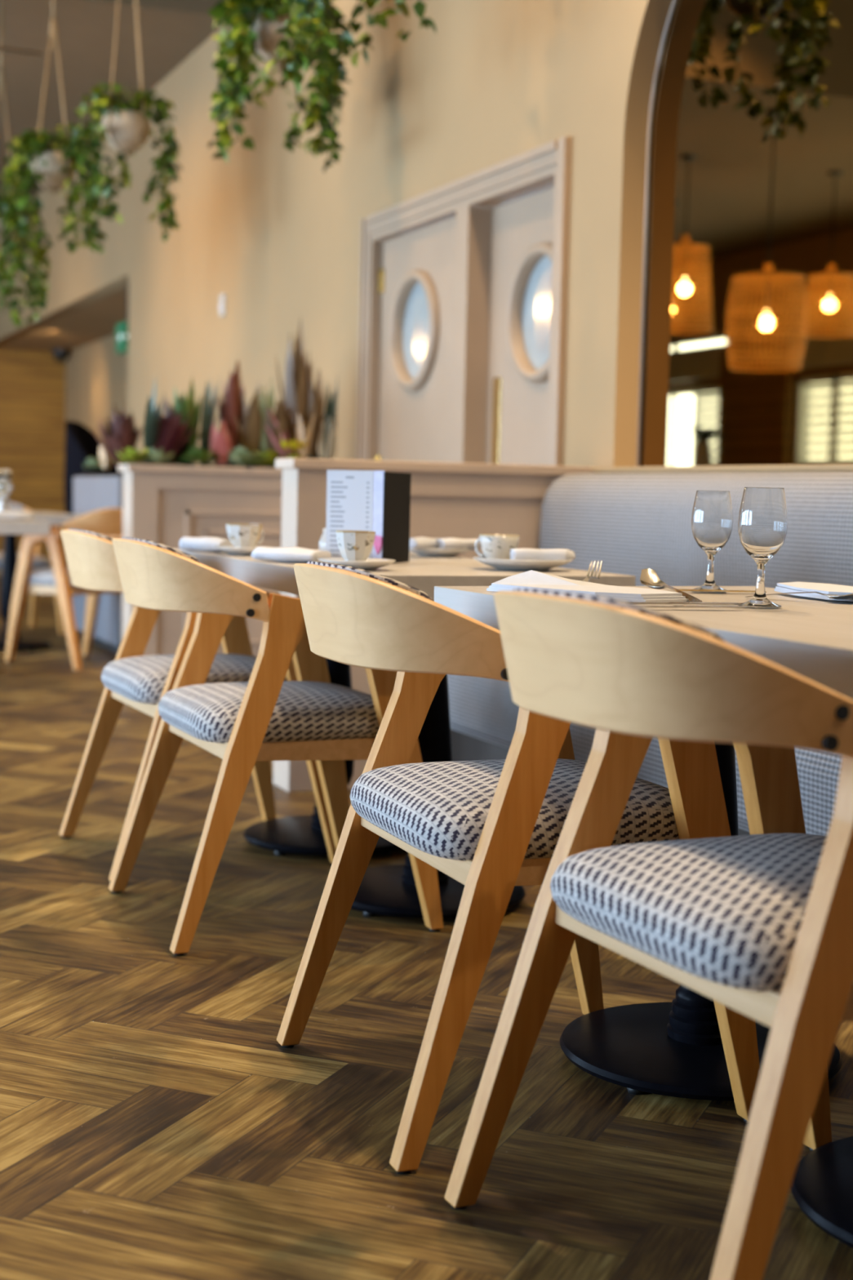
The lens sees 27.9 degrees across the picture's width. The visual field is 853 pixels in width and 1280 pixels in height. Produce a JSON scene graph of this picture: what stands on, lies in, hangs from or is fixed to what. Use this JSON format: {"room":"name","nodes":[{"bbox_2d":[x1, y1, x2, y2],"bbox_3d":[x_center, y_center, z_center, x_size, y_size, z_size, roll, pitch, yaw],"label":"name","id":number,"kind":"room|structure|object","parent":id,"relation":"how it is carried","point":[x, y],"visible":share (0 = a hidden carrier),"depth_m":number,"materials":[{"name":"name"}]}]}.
{"room":"restaurant dining room","nodes":[
{"label":"restaurant dining room","id":0,"kind":"room"},
{"bbox_2d":[0,349,65,559],"bbox_3d":[-7.723,-2.932,17.550,8.200,4.300,0.100,-1,5,-22],"label":"wall","id":1,"kind":"structure","parent":0,"point":[33,383],"depth_m":18.94,"materials":[{"name":"brown wood"}]},
{"bbox_2d":[0,286,126,351],"bbox_3d":[-2.917,-2.910,15.482,0.860,0.100,7.340,-1,5,-22],"label":"ceiling","id":2,"kind":"structure","parent":0,"point":[95,321],"depth_m":16.04,"materials":[{"name":"beige paint"}]},
{"bbox_2d":[52,348,70,361],"bbox_3d":[-3.957,-3.082,18.586,0.190,0.130,0.190,-1,5,-22],"label":"security camera","id":3,"kind":"object","parent":2,"relation":"attached to","point":[60,354],"visible":1,"depth_m":18.52,"materials":[{"name":"black plastic"}]},
{"bbox_2d":[115,282,128,354],"bbox_3d":[-2.161,-2.329,12.396,0.115,0.500,0.262,-1,5,-22],"label":"exit sign","id":4,"kind":"object","parent":2,"relation":"hanging from","point":[122,328],"visible":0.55,"depth_m":12.35,"materials":[{"name":"green plastic"}]},
{"bbox_2d":[64,333,128,565],"bbox_3d":[-2.593,-1.689,15.729,0.100,2.360,7.340,-1,5,-22],"label":"wall","id":5,"kind":"structure","parent":0,"point":[96,375],"depth_m":17.45,"materials":[{"name":"beige paint"}]},
{"bbox_2d":[0,0,226,210],"bbox_3d":[-3.864,-3.731,6.907,7.340,0.930,22.300,-1,5,-22],"label":"ceiling","id":6,"kind":"structure","parent":0,"point":[171,31],"depth_m":10.19,"materials":[{"name":"paint"}]},
{"bbox_2d":[0,46,43,56],"bbox_3d":[-2.467,-3.590,8.617,1.066,1.240,1.229,-1,5,-26],"label":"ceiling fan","id":7,"kind":"object","parent":6,"relation":"hanging from","point":[2,49],"visible":1,"depth_m":8.82,"materials":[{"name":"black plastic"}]},
{"bbox_2d":[0,0,53,328],"bbox_3d":[-2.234,-2.525,9.043,0.559,1.764,0.535,-1,5,-22],"label":"hanging plant","id":8,"kind":"object","parent":6,"relation":"hanging from","point":[40,253],"visible":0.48,"depth_m":9.00,"materials":[{"name":"green plant"}]},
{"bbox_2d":[0,0,107,275],"bbox_3d":[-1.878,-3.013,8.646,0.564,2.368,0.565,-1,5,-22],"label":"hanging plant","id":9,"kind":"object","parent":6,"relation":"hanging from","point":[51,166],"visible":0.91,"depth_m":8.61,"materials":[{"name":"green plant"}]},
{"bbox_2d":[71,0,182,243],"bbox_3d":[-1.481,-3.075,8.500,0.547,2.202,0.533,-1,5,-22],"label":"hanging plant","id":10,"kind":"object","parent":6,"relation":"hanging from","point":[126,128],"visible":1,"depth_m":8.46,"materials":[{"name":"green plant"}]},
{"bbox_2d":[207,0,352,172],"bbox_3d":[-0.580,-2.972,6.975,0.592,2.109,0.606,1,5,-1],"label":"hanging plant","id":11,"kind":"object","parent":6,"relation":"hanging from","point":[243,42],"visible":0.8,"depth_m":6.89,"materials":[{"name":"green plant"}]},
{"bbox_2d":[265,0,435,93],"bbox_3d":[-0.211,-2.853,5.555,0.597,2.088,0.622,-1,5,-22],"label":"hanging plant","id":12,"kind":"object","parent":6,"relation":"hanging from","point":[304,29],"visible":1,"depth_m":5.67,"materials":[{"name":"green plant"}]},
{"bbox_2d":[0,0,676,466],"bbox_3d":[-0.569,-1.995,8.416,0.140,4.300,22.300,-1,5,-22],"label":"wall","id":13,"kind":"structure","parent":0,"point":[265,228],"depth_m":7.62,"materials":[{"name":"beige paint"}]},
{"bbox_2d":[219,293,225,316],"bbox_3d":[-1.149,-1.880,9.632,0.020,0.120,0.080,-1,5,-22],"label":"wall switch","id":14,"kind":"object","parent":13,"relation":"attached to","point":[222,297],"visible":1,"depth_m":9.60,"materials":[{"name":"white plastic"}]},
{"bbox_2d":[374,216,456,462],"bbox_3d":[-0.037,-0.701,7.070,0.079,1.955,0.921,-1,5,-22],"label":"door","id":15,"kind":"structure","parent":13,"relation":"in","point":[416,277],"depth_m":7.05,"materials":[{"name":"beige paint"}]},
{"bbox_2d":[356,135,572,466],"bbox_3d":[0.132,-0.714,6.677,0.153,2.075,1.970,-1,5,-22],"label":"trim","id":16,"kind":"structure","parent":13,"relation":"attached to","point":[471,198],"depth_m":6.49,"materials":[{"name":"beige paint"}]},
{"bbox_2d":[486,186,554,465],"bbox_3d":[0.366,-0.620,6.217,0.079,1.955,0.710,-1,5,-22],"label":"door","id":17,"kind":"structure","parent":13,"relation":"in","point":[521,273],"depth_m":6.24,"materials":[{"name":"beige paint"}]},
{"bbox_2d":[636,0,676,466],"bbox_3d":[0.963,-1.340,4.723,0.012,1.720,1.452,-1,5,-22],"label":"trim","id":18,"kind":"structure","parent":13,"relation":"attached to","point":[648,146],"depth_m":5.39,"materials":[{"name":"paint"}]},
{"bbox_2d":[591,463,852,472],"bbox_3d":[1.610,-0.299,2.923,0.194,0.017,5.430,-1,5,-22],"label":"trim","id":19,"kind":"structure","parent":13,"relation":"attached to","point":[836,467],"depth_m":4.61,"materials":[{"name":"beige paint"}]},
{"bbox_2d":[640,0,852,466],"bbox_3d":[0.976,-1.337,4.729,0.015,1.714,1.439,-1,5,-22],"label":"mirror","id":20,"kind":"object","parent":13,"relation":"attached to","point":[748,353],"visible":0.9,"depth_m":4.86,"materials":[{"name":"brown mirror"}]},
{"bbox_2d":[0,565,852,1279],"bbox_3d":[-3.585,0.183,7.399,8.971,0.001,23.014,-1,5,-22],"label":"floor","id":21,"kind":"structure","parent":0,"point":[156,1123],"depth_m":2.56,"materials":[{"name":"brown wood"}]},
{"bbox_2d":[0,519,49,534],"bbox_3d":[-2.131,-0.186,7.786,0.610,0.735,1.300,-1,5,-22],"label":"dining table","id":22,"kind":"object","parent":21,"relation":"on","point":[28,526],"visible":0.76,"depth_m":7.24,"materials":[{"name":"brown wood"}]},
{"bbox_2d":[0,473,12,511],"bbox_3d":[-1.917,-0.652,7.776,0.075,0.202,0.075,-1,5,-22],"label":"wine glass","id":23,"kind":"object","parent":22,"relation":"on","point":[6,486],"visible":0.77,"depth_m":7.75,"materials":[{"name":"white"}]},
{"bbox_2d":[0,470,13,511],"bbox_3d":[-1.965,-0.678,7.942,0.109,0.226,0.112,-1,5,-22],"label":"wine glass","id":24,"kind":"object","parent":22,"relation":"on","point":[6,507],"visible":0.26,"depth_m":7.93,"materials":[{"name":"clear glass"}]},
{"bbox_2d":[0,511,33,519],"bbox_3d":[-1.817,-0.542,7.469,0.200,0.040,0.064,-2,6,-34],"label":"napkin","id":25,"kind":"object","parent":22,"relation":"on","point":[7,515],"visible":1,"depth_m":7.46,"materials":[{"name":"white fabric"}]},
{"bbox_2d":[0,501,66,635],"bbox_3d":[-2.542,-0.441,10.348,0.569,0.789,0.613,-2,6,-34],"label":"armchair","id":26,"kind":"object","parent":21,"relation":"on","point":[39,562],"visible":0.32,"depth_m":10.29,"materials":[{"name":"brown wood"}]},
{"bbox_2d":[0,511,81,650],"bbox_3d":[-2.300,-0.336,9.498,0.610,0.735,1.190,-1,5,-22],"label":"dining table","id":27,"kind":"object","parent":21,"relation":"on","point":[10,562],"visible":0.48,"depth_m":9.30,"materials":[{"name":"brown wood"}]},
{"bbox_2d":[4,507,122,671],"bbox_3d":[-1.705,-0.275,8.614,0.613,0.789,0.569,5,6,38],"label":"armchair","id":28,"kind":"object","parent":21,"relation":"on","point":[108,522],"visible":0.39,"depth_m":8.42,"materials":[{"name":"brown wood"}]},
{"bbox_2d":[63,421,123,567],"bbox_3d":[-2.046,-0.735,10.935,0.516,1.302,0.592,2,5,9],"label":"tub chair","id":29,"kind":"object","parent":21,"relation":"on","point":[81,443],"visible":0.13,"depth_m":10.74,"materials":[{"name":"black fabric"}]},
{"bbox_2d":[72,474,123,653],"bbox_3d":[-1.542,-0.439,9.608,0.640,0.955,1.260,-1,5,-22],"label":"trough","id":30,"kind":"object","parent":21,"relation":"on","point":[99,491],"visible":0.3,"depth_m":9.29,"materials":[{"name":"grey paint"}]},
{"bbox_2d":[83,456,111,468],"bbox_3d":[-1.909,-1.027,9.947,0.154,0.072,0.142,3,5,17],"label":"low sedum","id":31,"kind":"object","parent":30,"relation":"on","point":[93,463],"visible":0.73,"depth_m":9.91,"materials":[{"name":"green plant"}]},
{"bbox_2d":[98,440,111,468],"bbox_3d":[-1.793,-1.047,9.598,0.069,0.176,0.069,-1,5,-22],"label":"bloom","id":32,"kind":"object","parent":30,"relation":"on","point":[105,460],"visible":0.7,"depth_m":9.59,"materials":[{"name":"beige plant"}]},
{"bbox_2d":[91,405,143,468],"bbox_3d":[-1.670,-1.105,9.302,0.249,0.352,0.244,3,5,24],"label":"cordyline","id":33,"kind":"object","parent":30,"relation":"on","point":[122,433],"visible":0.81,"depth_m":9.24,"materials":[{"name":"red plant"}]},
{"bbox_2d":[59,528,336,881],"bbox_3d":[-0.572,0.129,4.178,0.613,0.789,0.569,-1,5,-24],"label":"armchair","id":34,"kind":"object","parent":21,"relation":"on","point":[136,680],"visible":0.54,"depth_m":4.07,"materials":[{"name":"brown wood"}]},
{"bbox_2d":[117,462,282,657],"bbox_3d":[-0.799,-0.256,7.442,1.050,0.992,0.210,-1,5,-22],"label":"divider","id":35,"kind":"object","parent":21,"relation":"on","point":[164,504],"visible":0.21,"depth_m":7.26,"materials":[{"name":"beige paint"}]},
{"bbox_2d":[111,447,152,462],"bbox_3d":[-1.229,-0.772,7.175,0.133,0.066,0.167,6,7,42],"label":"low sedum","id":36,"kind":"object","parent":35,"relation":"on","point":[131,456],"visible":1,"depth_m":7.15,"materials":[{"name":"green plant"}]},
{"bbox_2d":[143,376,168,454],"bbox_3d":[-1.149,-0.930,7.251,0.101,0.370,0.106,4,6,31],"label":"dark sansevieria","id":37,"kind":"object","parent":35,"relation":"on","point":[152,417],"visible":0.84,"depth_m":7.23,"materials":[{"name":"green plant"}]},
{"bbox_2d":[136,447,181,463],"bbox_3d":[-1.128,-0.777,7.234,0.220,0.071,0.149,-1,5,-22],"label":"low sedum","id":38,"kind":"object","parent":35,"relation":"on","point":[158,457],"visible":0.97,"depth_m":7.19,"materials":[{"name":"green plant"}]},
{"bbox_2d":[151,408,195,463],"bbox_3d":[-1.059,-0.867,7.258,0.185,0.254,0.182,3,5,24],"label":"bromeliad","id":39,"kind":"object","parent":35,"relation":"on","point":[171,440],"visible":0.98,"depth_m":7.21,"materials":[{"name":"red plant"}]},
{"bbox_2d":[159,395,201,463],"bbox_3d":[-1.073,-0.896,7.325,0.162,0.296,0.184,3,5,24],"label":"cordyline","id":40,"kind":"object","parent":35,"relation":"on","point":[168,414],"visible":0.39,"depth_m":7.29,"materials":[{"name":"green plant"}]},
{"bbox_2d":[168,377,202,457],"bbox_3d":[-1.016,-0.932,7.299,0.143,0.372,0.173,3,5,24],"label":"dracaena","id":41,"kind":"object","parent":35,"relation":"on","point":[185,406],"visible":0.61,"depth_m":7.28,"materials":[{"name":"green plant"}]},
{"bbox_2d":[173,442,222,464],"bbox_3d":[-0.978,-0.789,7.271,0.223,0.095,0.156,-1,5,-22],"label":"low sedum","id":42,"kind":"object","parent":35,"relation":"on","point":[198,454],"visible":0.99,"depth_m":7.25,"materials":[{"name":"green plant"}]},
{"bbox_2d":[200,377,225,464],"bbox_3d":[-0.922,-0.942,7.339,0.096,0.389,0.076,4,5,25],"label":"dark sansevieria","id":43,"kind":"object","parent":35,"relation":"on","point":[208,411],"visible":0.9,"depth_m":7.33,"materials":[{"name":"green plant"}]},
{"bbox_2d":[210,419,231,465],"bbox_3d":[-0.877,-0.843,7.317,0.085,0.200,0.120,2,5,13],"label":"bromeliad","id":44,"kind":"object","parent":35,"relation":"on","point":[220,442],"visible":0.99,"depth_m":7.29,"materials":[{"name":"pink plant"}]},
{"bbox_2d":[215,360,244,465],"bbox_3d":[-0.844,-0.980,7.394,0.135,0.459,0.108,-1,5,-22],"label":"cordyline","id":45,"kind":"object","parent":35,"relation":"on","point":[231,406],"visible":0.66,"depth_m":7.36,"materials":[{"name":"red plant"}]},
{"bbox_2d":[226,443,271,466],"bbox_3d":[-0.793,-0.798,7.353,0.230,0.105,0.178,-1,5,-22],"label":"low sedum","id":46,"kind":"object","parent":35,"relation":"on","point":[239,455],"visible":0.98,"depth_m":7.32,"materials":[{"name":"green plant"}]},
{"bbox_2d":[234,382,265,466],"bbox_3d":[-0.777,-0.939,7.428,0.180,0.376,0.184,2,5,14],"label":"dracaena","id":47,"kind":"object","parent":35,"relation":"on","point":[249,433],"visible":0.64,"depth_m":7.37,"materials":[{"name":"brown plant"}]},
{"bbox_2d":[249,449,279,466],"bbox_3d":[-0.699,-0.784,7.404,0.216,0.074,0.153,-1,5,-22],"label":"low sedum","id":48,"kind":"object","parent":35,"relation":"on","point":[268,453],"visible":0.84,"depth_m":7.37,"materials":[{"name":"green plant"}]},
{"bbox_2d":[253,376,277,466],"bbox_3d":[-0.694,-0.946,7.436,0.146,0.391,0.143,-1,5,-22],"label":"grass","id":49,"kind":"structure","parent":35,"relation":"on","point":[270,399],"depth_m":7.41,"materials":[{"name":"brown plant"}]},
{"bbox_2d":[259,397,291,466],"bbox_3d":[-0.656,-0.902,7.417,0.146,0.308,0.169,1,5,-4],"label":"dracaena","id":50,"kind":"object","parent":35,"relation":"on","point":[278,415],"visible":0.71,"depth_m":7.37,"materials":[{"name":"brown plant"}]},
{"bbox_2d":[263,402,292,457],"bbox_3d":[-0.645,-0.883,7.410,0.128,0.277,0.121,-1,5,-22],"label":"bromeliad","id":51,"kind":"object","parent":35,"relation":"on","point":[286,450],"visible":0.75,"depth_m":7.37,"materials":[{"name":"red plant"}]},
{"bbox_2d":[271,440,308,463],"bbox_3d":[-0.580,-0.805,7.423,0.180,0.118,0.139,2,5,9],"label":"flowers","id":52,"kind":"object","parent":35,"relation":"on","point":[293,444],"visible":0.46,"depth_m":7.38,"materials":[{"name":"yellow plant"}]},
{"bbox_2d":[275,315,313,453],"bbox_3d":[-0.564,-1.074,7.445,0.167,0.650,0.135,-1,5,-22],"label":"plant","id":53,"kind":"object","parent":35,"relation":"on","point":[296,367],"visible":0.84,"depth_m":7.40,"materials":[{"name":"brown plant"}]},
{"bbox_2d":[295,412,320,457],"bbox_3d":[-0.523,-0.888,7.453,0.100,0.281,0.102,-3,7,-43],"label":"bromeliad","id":54,"kind":"object","parent":35,"relation":"on","point":[302,435],"visible":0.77,"depth_m":7.42,"materials":[{"name":"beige plant"}]},
{"bbox_2d":[305,455,322,458],"bbox_3d":[-0.480,-0.774,7.457,0.185,0.058,0.105,-1,5,-22],"label":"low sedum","id":55,"kind":"object","parent":35,"relation":"on","point":[307,456],"visible":0.05,"depth_m":7.42,"materials":[{"name":"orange plant"}]},
{"bbox_2d":[304,360,326,458],"bbox_3d":[-0.498,-0.988,7.470,0.117,0.478,0.098,-1,5,-22],"label":"plant","id":56,"kind":"object","parent":35,"relation":"on","point":[314,403],"visible":0.8,"depth_m":7.45,"materials":[{"name":"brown plant"}]},
{"bbox_2d":[317,415,337,458],"bbox_3d":[-0.430,-0.879,7.484,0.080,0.260,0.090,1,5,2],"label":"plant","id":57,"kind":"object","parent":35,"relation":"on","point":[321,453],"visible":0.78,"depth_m":7.48,"materials":[{"name":"beige plant"}]},
{"bbox_2d":[322,375,337,458],"bbox_3d":[-0.419,-0.961,7.510,0.064,0.419,0.069,4,5,25],"label":"dark sansevieria","id":58,"kind":"object","parent":35,"relation":"on","point":[331,406],"visible":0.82,"depth_m":7.50,"materials":[{"name":"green plant"}]},
{"bbox_2d":[108,536,443,955],"bbox_3d":[-0.343,0.183,3.596,0.613,0.789,0.569,-1,5,-23],"label":"armchair","id":59,"kind":"object","parent":21,"relation":"on","point":[267,717],"visible":0.85,"depth_m":3.40,"materials":[{"name":"brown wood"}]},
{"bbox_2d":[176,548,635,917],"bbox_3d":[-0.125,0.184,3.962,0.627,0.735,1.310,-1,5,-22],"label":"dining table","id":60,"kind":"object","parent":21,"relation":"on","point":[388,890],"visible":0.34,"depth_m":3.69,"materials":[{"name":"brown wood"}]},
{"bbox_2d":[178,537,232,552],"bbox_3d":[-0.542,-0.236,4.234,0.059,0.037,0.170,-3,7,-43],"label":"napkin","id":61,"kind":"object","parent":60,"relation":"on","point":[201,544],"visible":0.88,"depth_m":4.21,"materials":[{"name":"white fabric"}]},
{"bbox_2d":[214,545,273,555],"bbox_3d":[-0.432,-0.211,4.065,0.140,0.020,0.140,-1,5,-22],"label":"saucer","id":62,"kind":"object","parent":60,"relation":"on","point":[229,549],"visible":0.62,"depth_m":4.02,"materials":[{"name":"white ceramic"}]},
{"bbox_2d":[226,523,264,547],"bbox_3d":[-0.431,-0.243,4.062,0.089,0.062,0.086,1,5,-2],"label":"teacup","id":63,"kind":"object","parent":62,"relation":"on","point":[241,535],"visible":0.87,"depth_m":4.03,"materials":[{"name":"ceramic"}]},
{"bbox_2d":[251,546,331,563],"bbox_3d":[-0.293,-0.183,3.706,0.190,0.035,0.073,5,6,41],"label":"napkin","id":64,"kind":"object","parent":60,"relation":"on","point":[286,554],"visible":0.93,"depth_m":3.67,"materials":[{"name":"white fabric"}]},
{"bbox_2d":[319,528,325,551],"bbox_3d":[-0.224,-0.231,4.072,0.063,0.068,0.063,3,5,23],"label":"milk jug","id":65,"kind":"object","parent":60,"relation":"on","point":[322,540],"visible":0.17,"depth_m":4.05,"materials":[{"name":"white ceramic"}]},
{"bbox_2d":[318,557,395,570],"bbox_3d":[-0.140,-0.152,3.442,0.156,0.020,0.156,-1,5,-22],"label":"saucer","id":66,"kind":"object","parent":60,"relation":"on","point":[371,563],"visible":0.65,"depth_m":3.39,"materials":[{"name":"white ceramic"}]},
{"bbox_2d":[335,530,375,560],"bbox_3d":[-0.143,-0.185,3.433,0.082,0.066,0.087,-3,7,-43],"label":"teacup","id":67,"kind":"object","parent":66,"relation":"on","point":[353,545],"visible":0.87,"depth_m":3.40,"materials":[{"name":"ceramic"}]},
{"bbox_2d":[325,470,411,564],"bbox_3d":[-0.132,-0.274,3.818,0.142,0.202,0.209,3,5,15],"label":"menu","id":68,"kind":"object","parent":60,"relation":"on","point":[352,502],"visible":0.73,"depth_m":3.74,"materials":[{"name":"white paper"}]},
{"bbox_2d":[373,535,382,554],"bbox_3d":[-0.107,-0.206,3.715,0.026,0.042,0.002,5,6,37],"label":"print","id":69,"kind":"object","parent":68,"relation":"attached to","point":[378,540],"depth_m":3.71},
{"bbox_2d":[409,547,469,556],"bbox_3d":[0.027,-0.219,4.263,0.170,0.022,0.170,-1,5,-22],"label":"plate","id":70,"kind":"object","parent":60,"relation":"on","point":[426,552],"visible":0.81,"depth_m":4.20,"materials":[{"name":"white ceramic"}]},
{"bbox_2d":[409,537,439,550],"bbox_3d":[-0.002,-0.236,4.204,0.051,0.033,0.110,5,6,39],"label":"napkin","id":71,"kind":"object","parent":70,"relation":"on","point":[418,543],"visible":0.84,"depth_m":4.17,"materials":[{"name":"white fabric"}]},
{"bbox_2d":[435,537,480,550],"bbox_3d":[0.076,-0.235,4.221,0.110,0.032,0.050,-2,6,-34],"label":"napkin","id":72,"kind":"object","parent":70,"relation":"on","point":[446,543],"visible":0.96,"depth_m":4.20,"materials":[{"name":"white fabric"}]},
{"bbox_2d":[472,555,573,570],"bbox_3d":[0.202,-0.160,3.597,0.210,0.024,0.210,-1,5,-22],"label":"plate","id":73,"kind":"object","parent":60,"relation":"on","point":[500,564],"visible":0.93,"depth_m":3.52,"materials":[{"name":"white ceramic"}]},
{"bbox_2d":[474,533,519,559],"bbox_3d":[0.153,-0.193,3.634,0.087,0.060,0.087,0,5,-13],"label":"teacup","id":74,"kind":"object","parent":73,"relation":"on","point":[494,546],"visible":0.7,"depth_m":3.60,"materials":[{"name":"ceramic"}]},
{"bbox_2d":[510,548,569,563],"bbox_3d":[0.236,-0.175,3.566,0.120,0.032,0.049,1,5,-2],"label":"napkin","id":75,"kind":"object","parent":73,"relation":"on","point":[515,553],"visible":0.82,"depth_m":3.55,"materials":[{"name":"white fabric"}]},
{"bbox_2d":[272,457,592,792],"bbox_3d":[0.064,-0.051,5.304,1.070,0.985,0.180,-1,5,-22],"label":"divider","id":76,"kind":"object","parent":21,"relation":"on","point":[459,500],"visible":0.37,"depth_m":5.18,"materials":[{"name":"beige paint"}]},
{"bbox_2d":[276,560,759,1174],"bbox_3d":[0.112,0.281,2.566,0.613,0.789,0.569,-1,5,-21],"label":"armchair","id":77,"kind":"object","parent":21,"relation":"on","point":[493,827],"visible":0.81,"depth_m":2.36,"materials":[{"name":"wood"}]},
{"bbox_2d":[434,586,852,1248],"bbox_3d":[0.557,0.331,2.415,0.634,0.735,1.377,-1,5,-22],"label":"dining table","id":78,"kind":"object","parent":21,"relation":"on","point":[675,1048],"visible":0.52,"depth_m":2.56,"materials":[{"name":"brown wood"}]},
{"bbox_2d":[486,569,688,602],"bbox_3d":[0.247,-0.086,2.672,0.120,0.035,0.345,-3,7,-43],"label":"napkin","id":79,"kind":"object","parent":78,"relation":"on","point":[531,579],"visible":0.88,"depth_m":2.65,"materials":[{"name":"white fabric"}]},
{"bbox_2d":[582,560,602,582],"bbox_3d":[0.282,-0.115,2.989,0.025,0.039,0.208,2,5,13],"label":"fork","id":80,"kind":"object","parent":78,"relation":"on","point":[588,578],"visible":0.78,"depth_m":3.06,"materials":[{"name":"metal"}]},
{"bbox_2d":[640,568,702,602],"bbox_3d":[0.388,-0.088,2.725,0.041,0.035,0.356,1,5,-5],"label":"spoon","id":81,"kind":"object","parent":78,"relation":"on","point":[650,578],"visible":0.95,"depth_m":2.86,"materials":[{"name":"metal"}]},
{"bbox_2d":[628,601,742,604],"bbox_3d":[0.360,-0.052,2.484,0.216,0.004,0.019,0,5,-11],"label":"table knife","id":82,"kind":"object","parent":78,"relation":"on","point":[670,602],"visible":0.75,"depth_m":2.48,"materials":[{"name":"metal"}]},
{"bbox_2d":[641,604,746,608],"bbox_3d":[0.355,-0.046,2.409,0.198,0.004,0.019,0,5,-12],"label":"table knife","id":83,"kind":"object","parent":78,"relation":"on","point":[674,606],"visible":0.72,"depth_m":2.41,"materials":[{"name":"metal"}]},
{"bbox_2d":[691,490,733,592],"bbox_3d":[0.480,-0.166,2.888,0.070,0.169,0.070,-1,5,-22],"label":"wine glass","id":84,"kind":"object","parent":78,"relation":"on","point":[712,517],"visible":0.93,"depth_m":2.86,"materials":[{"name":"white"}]},
{"bbox_2d":[679,589,766,592],"bbox_3d":[0.492,-0.082,2.860,0.153,0.004,0.019,0,5,-11],"label":"table knife","id":85,"kind":"object","parent":78,"relation":"on","point":[718,590],"visible":0.79,"depth_m":2.85,"materials":[{"name":"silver metal"}]},
{"bbox_2d":[737,487,787,608],"bbox_3d":[0.488,-0.135,2.498,0.071,0.173,0.071,-1,5,-22],"label":"wine glass","id":86,"kind":"object","parent":78,"relation":"on","point":[762,522],"visible":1,"depth_m":2.47,"materials":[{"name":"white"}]},
{"bbox_2d":[745,591,852,599],"bbox_3d":[0.594,-0.079,2.683,0.191,0.033,0.041,4,5,27],"label":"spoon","id":87,"kind":"object","parent":78,"relation":"on","point":[848,596],"visible":0.91,"depth_m":2.66,"materials":[{"name":"metal"}]},
{"bbox_2d":[773,582,852,601],"bbox_3d":[0.658,-0.079,2.776,0.120,0.018,0.250,0,5,-14],"label":"napkin","id":88,"kind":"object","parent":78,"relation":"on","point":[787,587],"visible":0.9,"depth_m":2.77,"materials":[{"name":"white fabric"}]},
{"bbox_2d":[444,587,852,1279],"bbox_3d":[0.386,0.337,1.981,0.613,0.789,0.569,-1,5,-25],"label":"armchair","id":89,"kind":"object","parent":21,"relation":"on","point":[759,924],"visible":0.98,"depth_m":1.77,"materials":[{"name":"brown wood"}]},
{"bbox_2d":[447,471,852,835],"bbox_3d":[1.252,0.198,2.793,0.760,0.966,5.375,-1,5,-22],"label":"bench","id":90,"kind":"object","parent":21,"relation":"on","point":[630,522],"visible":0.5,"depth_m":4.45,"materials":[{"name":"grey fabric"}]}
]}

